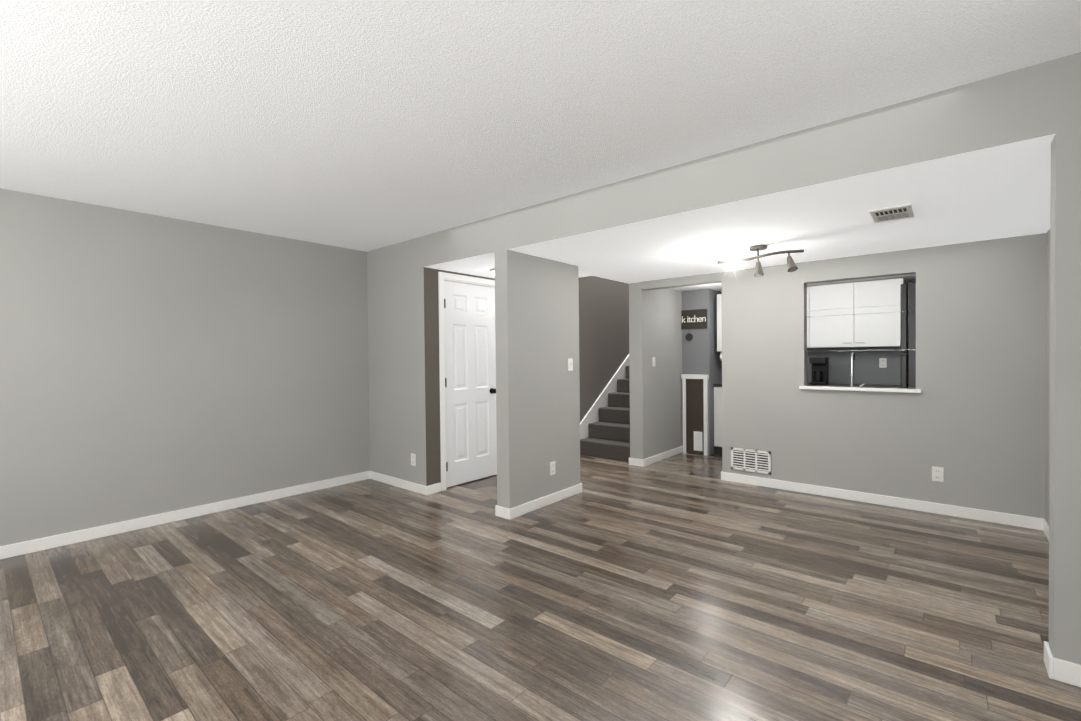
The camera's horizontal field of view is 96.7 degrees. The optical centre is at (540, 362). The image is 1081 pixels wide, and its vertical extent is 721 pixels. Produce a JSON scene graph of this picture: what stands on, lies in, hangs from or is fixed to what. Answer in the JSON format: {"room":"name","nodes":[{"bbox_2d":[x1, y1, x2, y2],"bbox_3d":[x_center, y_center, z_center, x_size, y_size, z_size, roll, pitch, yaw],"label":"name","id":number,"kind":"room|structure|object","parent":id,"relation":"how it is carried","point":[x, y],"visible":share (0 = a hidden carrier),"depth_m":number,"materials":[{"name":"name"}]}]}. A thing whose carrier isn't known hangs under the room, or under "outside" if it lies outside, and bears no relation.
{"room":"empty living room","nodes":[
{"label":"empty living room","id":0,"kind":"room"},
{"bbox_2d":[0,188,369,545],"bbox_3d":[-3.352,0.066,3.494,0.120,2.440,4.740,0,1,40],"label":"wall","id":1,"kind":"structure","parent":0,"point":[150,364],"depth_m":3.81,"materials":[{"name":"grey paint"}]},
{"bbox_2d":[0,471,367,559],"bbox_3d":[-3.278,1.243,3.478,0.016,0.085,4.470,0,1,40],"label":"baseboard","id":2,"kind":"structure","parent":1,"relation":"attached to","point":[12,550],"depth_m":3.81,"materials":[{"name":"white paint"}]},
{"bbox_2d":[416,267,628,485],"bbox_3d":[0.888,-1.104,6.956,0.120,4.600,6.300,0,1,40],"label":"wall","id":3,"kind":"structure","parent":0,"point":[603,328],"depth_m":6.47,"materials":[{"name":"grey paint"}]},
{"bbox_2d":[438,272,496,490],"bbox_3d":[-0.743,0.175,5.017,0.136,2.128,0.856,0,1,40],"label":"door frame","id":4,"kind":"structure","parent":3,"relation":"attached to","point":[442,276],"depth_m":4.67,"materials":[{"name":"white paint"}]},
{"bbox_2d":[444,280,496,486],"bbox_3d":[-0.702,0.205,4.983,0.105,2.043,0.710,0,1,40],"label":"closet door","id":5,"kind":"structure","parent":3,"relation":"in","point":[470,380],"depth_m":4.97,"materials":[{"name":"white paint"}]},
{"bbox_2d":[580,354,628,438],"bbox_3d":[1.498,-0.138,7.569,0.022,2.640,3.350,0,1,40],"label":"stair skirt board","id":6,"kind":"object","parent":3,"relation":"attached to","point":[592,415],"depth_m":6.82,"materials":[{"name":"white paint"}]},
{"bbox_2d":[494,250,579,508],"bbox_3d":[0.004,0.167,4.241,0.140,2.150,0.970,0,1,40],"label":"wall","id":7,"kind":"structure","parent":0,"point":[537,381],"depth_m":4.08,"materials":[{"name":"grey paint"}]},
{"bbox_2d":[495,505,503,517],"bbox_3d":[-0.033,1.199,4.295,0.043,0.085,0.996,0,1,40],"label":"baseboard","id":8,"kind":"structure","parent":7,"relation":"attached to","point":[499,511],"depth_m":3.90,"materials":[{"name":"white paint"}]},
{"bbox_2d":[504,483,581,519],"bbox_3d":[0.065,1.199,4.212,0.033,0.085,0.996,0,1,40],"label":"baseboard","id":9,"kind":"structure","parent":7,"relation":"attached to","point":[517,511],"depth_m":4.12,"materials":[{"name":"white paint"}]},
{"bbox_2d":[550,461,554,474],"bbox_3d":[0.108,0.931,4.248,0.008,0.116,0.072,0,1,40],"label":"outlet","id":10,"kind":"object","parent":7,"relation":"attached to","point":[552,467],"visible":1,"depth_m":4.24,"materials":[{"name":"white plastic"}]},
{"bbox_2d":[568,358,572,370],"bbox_3d":[0.279,0.016,4.443,0.016,0.116,0.072,0,1,40],"label":"light switch","id":11,"kind":"object","parent":7,"relation":"attached to","point":[570,364],"visible":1,"depth_m":4.44,"materials":[{"name":"white plastic"}]},
{"bbox_2d":[0,452,1080,720],"bbox_3d":[0.732,1.286,4.128,5.900,0.100,11.100,0,1,40],"label":"floor","id":12,"kind":"structure","parent":0,"point":[682,586],"depth_m":2.44,"materials":[{"name":"brown wood"}]},
{"bbox_2d":[580,366,629,461],"bbox_3d":[1.851,-0.054,7.321,0.828,2.470,3.276,0,1,40],"label":"stairs","id":13,"kind":"structure","parent":12,"relation":"on","point":[609,435],"depth_m":6.38,"materials":[{"name":"carpet"}]},
{"bbox_2d":[681,374,708,455],"bbox_3d":[2.023,0.673,6.288,0.350,1.042,0.059,0,1,40],"label":"gate","id":14,"kind":"object","parent":12,"relation":"on","point":[695,408],"visible":1,"depth_m":6.27,"materials":[{"name":"white paint"}]},
{"bbox_2d":[713,383,721,454],"bbox_3d":[2.558,0.730,6.145,0.629,0.920,0.164,0,1,40],"label":"base cabinet","id":15,"kind":"object","parent":12,"relation":"on","point":[717,418],"visible":0.23,"depth_m":6.26,"materials":[{"name":"white wood"}]},
{"bbox_2d":[807,383,899,387],"bbox_3d":[3.336,0.724,6.013,1.980,0.920,0.630,0,1,40],"label":"countertop","id":16,"kind":"structure","parent":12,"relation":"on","point":[865,385],"depth_m":5.66,"materials":[{"name":"grey stone"}]},
{"bbox_2d":[809,357,828,384],"bbox_3d":[3.426,0.098,5.910,0.170,0.330,0.220,0,1,40],"label":"coffee maker","id":17,"kind":"object","parent":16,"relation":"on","point":[820,370],"visible":1,"depth_m":5.87,"materials":[{"name":"black plastic"}]},
{"bbox_2d":[900,282,915,387],"bbox_3d":[3.620,0.250,4.184,0.805,1.888,0.750,0,1,40],"label":"fridge","id":18,"kind":"object","parent":12,"relation":"on","point":[908,337],"visible":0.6,"depth_m":4.10,"materials":[{"name":"black metal"}]},
{"bbox_3d":[2.701,0.746,4.867,1.330,0.920,0.640,0,1,40],"label":"base cabinet","id":19,"kind":"object","parent":12,"relation":"on","visible":0},
{"bbox_2d":[850,352,864,386],"bbox_3d":[2.932,0.095,4.436,0.130,0.385,0.184,0,1,40],"label":"faucet","id":20,"kind":"object","parent":19,"relation":"on","point":[853,357],"visible":0.77,"depth_m":4.41,"materials":[{"name":"silver metal"}]},
{"bbox_2d":[0,0,1080,251],"bbox_3d":[-1.334,-1.200,1.681,5.540,0.100,4.620,0,1,40],"label":"ceiling","id":21,"kind":"structure","parent":0,"point":[364,124],"depth_m":2.05,"materials":[{"name":"white paint"}]},
{"bbox_2d":[595,274,638,283],"bbox_3d":[0.864,-0.982,5.341,0.170,0.100,0.760,0,1,40],"label":"ceiling strip","id":22,"kind":"object","parent":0,"point":[616,278],"visible":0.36,"depth_m":5.30,"materials":[{"name":"white paint"}]},
{"bbox_2d":[629,282,682,458],"bbox_3d":[1.476,0.127,6.066,0.170,2.150,1.100,0,1,40],"label":"wall","id":23,"kind":"structure","parent":0,"point":[655,330],"depth_m":5.84,"materials":[{"name":"grey paint"}]},
{"bbox_2d":[652,357,654,366],"bbox_3d":[1.373,-0.013,5.797,0.016,0.116,0.072,0,1,40],"label":"light switch","id":24,"kind":"object","parent":23,"relation":"attached to","point":[653,361],"visible":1,"depth_m":5.79,"materials":[{"name":"white plastic"}]},
{"bbox_2d":[640,446,682,466],"bbox_3d":[1.552,1.160,6.017,0.013,0.085,1.113,0,1,40],"label":"baseboard","id":25,"kind":"structure","parent":23,"relation":"attached to","point":[643,462],"depth_m":5.92,"materials":[{"name":"white paint"}]},
{"bbox_2d":[640,272,720,290],"bbox_3d":[1.550,-0.893,5.301,0.930,0.090,0.120,0,1,40],"label":"wall","id":26,"kind":"structure","parent":0,"point":[702,279],"depth_m":5.24,"materials":[{"name":"grey paint"}]},
{"bbox_2d":[682,289,712,454],"bbox_3d":[2.076,0.117,6.358,0.370,2.150,0.120,0,1,40],"label":"wall","id":27,"kind":"structure","parent":0,"point":[697,353],"depth_m":6.27,"materials":[{"name":"grey paint"}]},
{"bbox_2d":[681,309,706,340],"bbox_3d":[2.011,-0.494,6.295,0.339,0.405,0.027,0,1,40],"label":"kitchen sign","id":28,"kind":"object","parent":27,"relation":"attached to","point":[694,319],"visible":1,"depth_m":6.29,"materials":[{"name":"grey"}]},
{"bbox_2d":[713,290,721,453],"bbox_3d":[2.469,0.110,6.628,0.120,2.150,0.800,0,1,40],"label":"wall","id":29,"kind":"structure","parent":0,"point":[717,369],"depth_m":6.35,"materials":[{"name":"grey paint"}]},
{"bbox_2d":[717,294,721,360],"bbox_3d":[2.554,-0.459,6.296,0.338,0.865,0.407,0,1,40],"label":"upper cabinet","id":30,"kind":"object","parent":29,"relation":"attached to","point":[719,322],"visible":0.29,"depth_m":6.23,"materials":[{"name":"white wood"}]},
{"bbox_2d":[367,52,1080,664],"bbox_3d":[0.209,0.030,3.508,5.300,2.440,0.120,0,1,40],"label":"wall","id":31,"kind":"structure","parent":0,"point":[1036,105],"depth_m":2.31,"materials":[{"name":"grey paint"}]},
{"bbox_2d":[368,471,431,494],"bbox_3d":[-1.437,1.206,4.859,0.983,0.085,0.043,0,1,40],"label":"baseboard","id":32,"kind":"structure","parent":31,"relation":"attached to","point":[425,490],"depth_m":4.79,"materials":[{"name":"white paint"}]},
{"bbox_2d":[411,453,415,465],"bbox_3d":[-1.237,0.939,4.665,0.072,0.116,0.008,0,1,40],"label":"outlet","id":33,"kind":"object","parent":31,"relation":"attached to","point":[413,459],"visible":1,"depth_m":4.66,"materials":[{"name":"white plastic"}]},
{"bbox_2d":[435,144,1050,291],"bbox_3d":[1.672,-0.988,5.143,5.420,0.100,4.300,0,1,40],"label":"ceiling","id":34,"kind":"structure","parent":0,"point":[1003,195],"depth_m":3.24,"materials":[{"name":"white paint"}]},
{"bbox_2d":[490,268,494,275],"bbox_3d":[-0.391,-0.889,4.702,0.210,0.104,0.210,0,1,40],"label":"light","id":35,"kind":"object","parent":34,"relation":"attached to","point":[492,271],"visible":0.15,"depth_m":4.64,"materials":[{"name":"white"}]},
{"bbox_2d":[717,244,803,276],"bbox_3d":[1.667,-0.793,3.728,0.651,0.364,0.295,0,1,40],"label":"track light","id":36,"kind":"object","parent":34,"relation":"attached to","point":[791,265],"visible":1,"depth_m":3.74,"materials":[{"name":"silver metal"}]},
{"bbox_2d":[869,203,913,222],"bbox_3d":[2.135,-0.904,2.919,0.200,0.012,0.320,0,1,40],"label":"ceiling vent","id":37,"kind":"object","parent":34,"relation":"in","point":[898,212],"visible":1,"depth_m":2.89,"materials":[{"name":"white plastic"}]},
{"bbox_2d":[807,279,915,384],"bbox_3d":[3.865,0.103,6.049,3.000,2.150,0.120,0,1,40],"label":"wall","id":38,"kind":"structure","parent":0,"point":[867,369],"depth_m":5.90,"materials":[{"name":"grey paint"}]},
{"bbox_2d":[807,286,810,347],"bbox_3d":[3.088,-0.571,6.383,0.930,0.764,0.344,0,1,40],"label":"upper cabinet","id":39,"kind":"object","parent":38,"relation":"attached to","point":[808,287],"depth_m":5.96,"materials":[{"name":"white wood"}]},
{"bbox_2d":[811,278,905,347],"bbox_3d":[3.798,-0.570,5.782,0.930,0.764,0.344,0,1,40],"label":"upper cabinet","id":40,"kind":"object","parent":38,"relation":"attached to","point":[871,330],"depth_m":5.63,"materials":[{"name":"white wood"}]},
{"bbox_2d":[879,358,886,367],"bbox_3d":[4.104,0.000,5.759,0.072,0.116,0.008,0,1,40],"label":"outlet","id":41,"kind":"object","parent":38,"relation":"attached to","point":[882,362],"visible":1,"depth_m":5.76,"materials":[{"name":"white plastic"}]},
{"bbox_2d":[721,233,1045,518],"bbox_3d":[2.801,0.138,4.265,2.320,2.150,0.120,0,1,40],"label":"wall","id":42,"kind":"structure","parent":0,"point":[970,418],"depth_m":3.91,"materials":[{"name":"grey paint"}]},
{"bbox_2d":[731,447,770,473],"bbox_3d":[2.094,0.973,4.793,0.380,0.220,0.012,0,1,40],"label":"air vent","id":43,"kind":"object","parent":42,"relation":"in","point":[757,461],"visible":1,"depth_m":4.79,"materials":[{"name":"white plastic"}]},
{"bbox_2d":[799,385,920,392],"bbox_3d":[2.805,0.228,4.254,0.890,0.030,0.175,0,1,40],"label":"sill","id":44,"kind":"structure","parent":42,"relation":"attached to","point":[874,389],"depth_m":4.17,"materials":[{"name":"white paint"}]},
{"bbox_2d":[806,311,915,317],"bbox_3d":[2.803,-0.429,4.251,0.816,0.005,0.090,0,1,40],"label":"glass shelf","id":45,"kind":"object","parent":42,"relation":"attached to","point":[860,314],"visible":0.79,"depth_m":4.23,"materials":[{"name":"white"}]},
{"bbox_2d":[837,349,915,350],"bbox_3d":[2.806,-0.109,4.255,0.816,0.005,0.090,0,1,40],"label":"glass shelf","id":46,"kind":"object","parent":42,"relation":"attached to","point":[865,350],"visible":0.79,"depth_m":4.19,"materials":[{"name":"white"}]},
{"bbox_2d":[721,471,1039,529],"bbox_3d":[2.762,1.172,4.231,2.333,0.085,0.016,0,1,40],"label":"baseboard","id":47,"kind":"structure","parent":42,"relation":"attached to","point":[937,508],"depth_m":4.04,"materials":[{"name":"white paint"}]},
{"bbox_2d":[932,466,943,481],"bbox_3d":[3.194,0.895,3.863,0.072,0.116,0.008,0,1,40],"label":"outlet","id":48,"kind":"object","parent":42,"relation":"attached to","point":[937,473],"visible":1,"depth_m":3.86,"materials":[{"name":"white plastic"}]},
{"bbox_2d":[1045,229,1049,524],"bbox_3d":[2.175,0.035,1.635,0.120,2.440,9.040,0,1,40],"label":"wall","id":49,"kind":"structure","parent":0,"point":[1047,411],"depth_m":3.40,"materials":[{"name":"grey paint"}]},
{"bbox_2d":[1040,518,1048,540],"bbox_3d":[2.955,1.191,2.665,0.016,0.085,2.100,0,1,40],"label":"baseboard","id":50,"kind":"structure","parent":49,"relation":"attached to","point":[1044,526],"depth_m":3.42,"materials":[{"name":"white paint"}]}
]}

